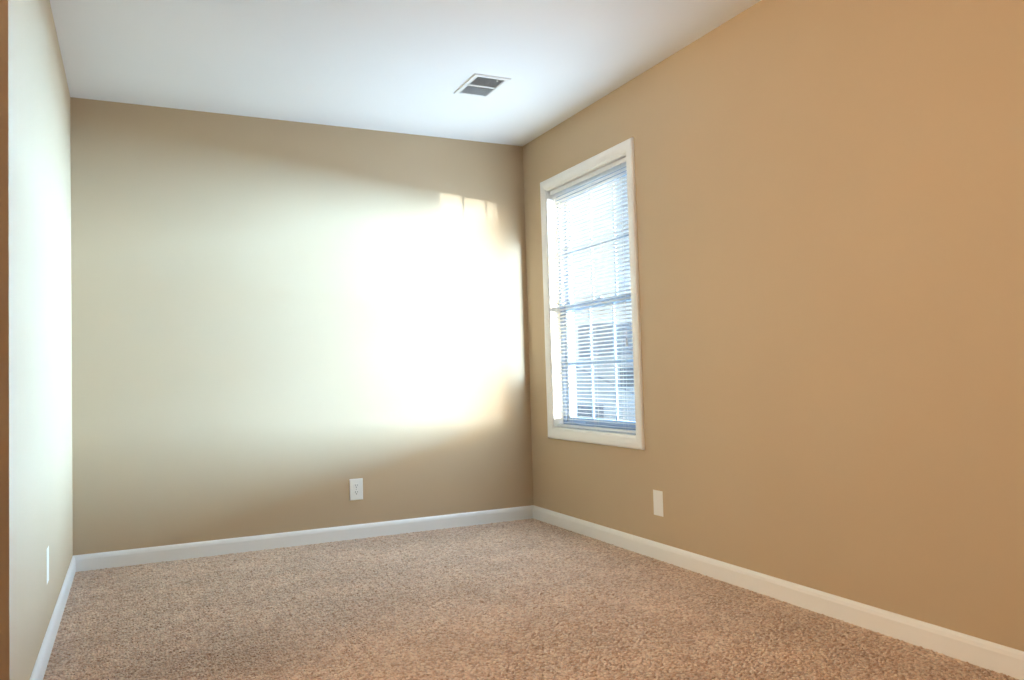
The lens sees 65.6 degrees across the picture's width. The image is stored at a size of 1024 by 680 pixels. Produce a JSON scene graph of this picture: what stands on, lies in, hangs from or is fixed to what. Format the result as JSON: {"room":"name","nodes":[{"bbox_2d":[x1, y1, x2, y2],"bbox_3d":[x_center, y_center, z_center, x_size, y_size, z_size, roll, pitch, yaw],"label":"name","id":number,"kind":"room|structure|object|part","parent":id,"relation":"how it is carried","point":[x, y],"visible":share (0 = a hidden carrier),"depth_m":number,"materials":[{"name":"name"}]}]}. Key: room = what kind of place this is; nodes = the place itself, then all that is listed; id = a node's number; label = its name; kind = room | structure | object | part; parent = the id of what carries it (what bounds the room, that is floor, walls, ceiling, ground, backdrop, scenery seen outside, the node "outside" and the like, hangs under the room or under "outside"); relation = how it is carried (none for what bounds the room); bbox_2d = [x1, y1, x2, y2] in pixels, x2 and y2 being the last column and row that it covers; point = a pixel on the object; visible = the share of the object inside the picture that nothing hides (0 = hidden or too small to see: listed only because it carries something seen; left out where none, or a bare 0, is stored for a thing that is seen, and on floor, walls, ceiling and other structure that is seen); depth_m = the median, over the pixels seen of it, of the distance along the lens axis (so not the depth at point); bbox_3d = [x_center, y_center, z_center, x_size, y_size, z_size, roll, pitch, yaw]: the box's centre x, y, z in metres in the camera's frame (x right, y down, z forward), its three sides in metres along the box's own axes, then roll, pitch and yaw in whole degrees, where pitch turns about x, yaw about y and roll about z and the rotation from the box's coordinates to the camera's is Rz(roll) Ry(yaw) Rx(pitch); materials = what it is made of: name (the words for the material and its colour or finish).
{"room":"empty bedroom","nodes":[
{"label":"empty bedroom","id":0,"kind":"room"},
{"bbox_2d":[0,0,72,679],"bbox_3d":[-1.817,-0.102,3.013,0.120,2.440,2.305,0,-3,-26],"label":"wall","id":1,"kind":"structure","parent":0,"point":[36,514],"depth_m":2.48,"materials":[{"name":"beige paint"}]},
{"bbox_2d":[47,546,48,583],"bbox_3d":[-1.669,0.807,2.852,0.008,0.124,0.079,0,-3,-26],"label":"electrical outlet","id":2,"kind":"object","parent":1,"relation":"attached to","point":[47,564],"visible":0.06,"depth_m":2.84,"materials":[{"name":"white plastic"}]},
{"bbox_2d":[30,556,75,679],"bbox_3d":[-1.718,1.074,2.979,0.013,0.082,2.305,0,-3,-26],"label":"baseboard","id":3,"kind":"structure","parent":1,"relation":"attached to","point":[41,664],"depth_m":2.93,"materials":[{"name":"white wood"}]},
{"bbox_2d":[70,97,532,554],"bbox_3d":[-1.095,-0.050,4.718,2.893,2.440,0.150,0,-3,-26],"label":"wall","id":4,"kind":"structure","parent":0,"point":[280,326],"depth_m":4.54,"materials":[{"name":"beige paint"}]},
{"bbox_2d":[73,505,533,571],"bbox_3d":[-1.040,1.123,4.587,2.623,0.082,0.013,0,-3,-26],"label":"baseboard","id":5,"kind":"structure","parent":4,"relation":"attached to","point":[110,559],"depth_m":4.48,"materials":[{"name":"white wood"}]},
{"bbox_2d":[349,478,362,500],"bbox_3d":[-0.914,0.877,4.664,0.079,0.124,0.008,0,-3,-26],"label":"electrical outlet","id":6,"kind":"object","parent":4,"relation":"attached to","point":[356,489],"visible":1,"depth_m":4.66,"materials":[{"name":"white plastic"}]},
{"bbox_2d":[50,0,760,145],"bbox_3d":[-0.448,-1.492,1.450,4.523,0.120,6.745,0,-3,-26],"label":"ceiling","id":7,"kind":"structure","parent":0,"point":[405,66],"depth_m":3.70,"materials":[{"name":"paint"}]},
{"bbox_2d":[454,73,510,97],"bbox_3d":[-0.157,-1.316,4.137,0.200,0.016,0.292,0,-3,-26],"label":"ceiling vent","id":8,"kind":"object","parent":7,"relation":"in","point":[481,85],"visible":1,"depth_m":4.13,"materials":[{"name":"white metal"}]},
{"bbox_2d":[43,518,1018,679],"bbox_3d":[-0.375,1.005,1.342,4.223,0.001,6.445,0,-3,-26],"label":"floor","id":9,"kind":"structure","parent":0,"point":[530,599],"depth_m":3.03,"materials":[{"name":"beige carpet"}]},
{"bbox_2d":[523,0,1023,650],"bbox_3d":[1.562,-0.230,2.338,0.150,2.440,6.445,0,-3,-26],"label":"wall","id":10,"kind":"structure","parent":0,"point":[831,236],"depth_m":2.96,"materials":[{"name":"beige paint"}]},
{"bbox_2d":[540,137,644,449],"bbox_3d":[0.501,-0.219,4.561,0.189,1.606,1.021,0,-3,-26],"label":"window","id":11,"kind":"structure","parent":10,"relation":"in","point":[613,152],"depth_m":4.66,"materials":[{"name":"white"}]},
{"bbox_2d":[550,157,635,432],"bbox_3d":[0.456,-0.219,4.540,0.041,1.461,0.873,0,-3,-26],"label":"window blind","id":12,"kind":"object","parent":11,"relation":"attached to","point":[589,178],"visible":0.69,"depth_m":4.53,"materials":[{"name":"white plastic"}]},
{"bbox_3d":[0.481,0.503,4.510,0.025,0.016,0.871,0,-3,-26],"label":"rail","id":13,"kind":"part","parent":12,"relation":"part of","materials":[{"name":"white plastic"}]},
{"bbox_3d":[0.592,-0.455,4.217,0.011,0.980,0.012,0,-3,-26],"label":"lift cord","id":14,"kind":"part","parent":12,"relation":"part of","materials":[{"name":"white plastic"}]},
{"bbox_3d":[0.524,-0.564,4.591,0.024,0.727,0.833,0,-3,-26],"label":"window sash upper","id":15,"kind":"part","parent":11,"relation":"part of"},
{"bbox_3d":[0.517,0.116,4.549,0.032,0.748,0.833,0,-3,-26],"label":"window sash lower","id":16,"kind":"part","parent":11,"relation":"part of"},
{"bbox_3d":[0.521,0.126,4.551,0.016,0.663,0.769,0,-3,-26],"label":"sash glass","id":17,"kind":"part","parent":11,"relation":"part of","materials":[{"name":"clear glass"}]},
{"bbox_2d":[653,490,662,516],"bbox_3d":[0.727,0.807,3.936,0.008,0.124,0.079,0,-3,-26],"label":"electrical outlet","id":18,"kind":"object","parent":10,"relation":"attached to","point":[658,501],"visible":1,"depth_m":3.93,"materials":[{"name":"white plastic"}]},
{"bbox_2d":[533,505,1023,679],"bbox_3d":[1.526,0.948,2.247,0.013,0.082,6.432,0,-3,-26],"label":"baseboard","id":19,"kind":"structure","parent":10,"relation":"attached to","point":[995,657],"depth_m":2.98,"materials":[{"name":"white wood"}]},
{"label":"outside","id":20,"kind":"structure","parent":0,"visible":0},
{"bbox_3d":[42.550,5.348,53.330,116.727,0.300,180.000,0,-3,-26],"label":"ground","id":21,"kind":"structure","parent":20,"visible":0},
{"bbox_2d":[575,366,634,420],"bbox_3d":[1.011,2.864,29.731,7.700,5.050,9.200,-2,-2,6],"label":"house","id":22,"kind":"structure","parent":21,"relation":"on","point":[597,400],"depth_m":25.04,"materials":[{"name":"white"}]},
{"bbox_2d":[578,323,633,390],"bbox_3d":[11.047,2.437,55.085,12.700,7.500,10.700,-2,-2,4],"label":"house","id":23,"kind":"structure","parent":21,"relation":"on","point":[605,358],"depth_m":51.02,"materials":[{"name":"white"}]}
]}

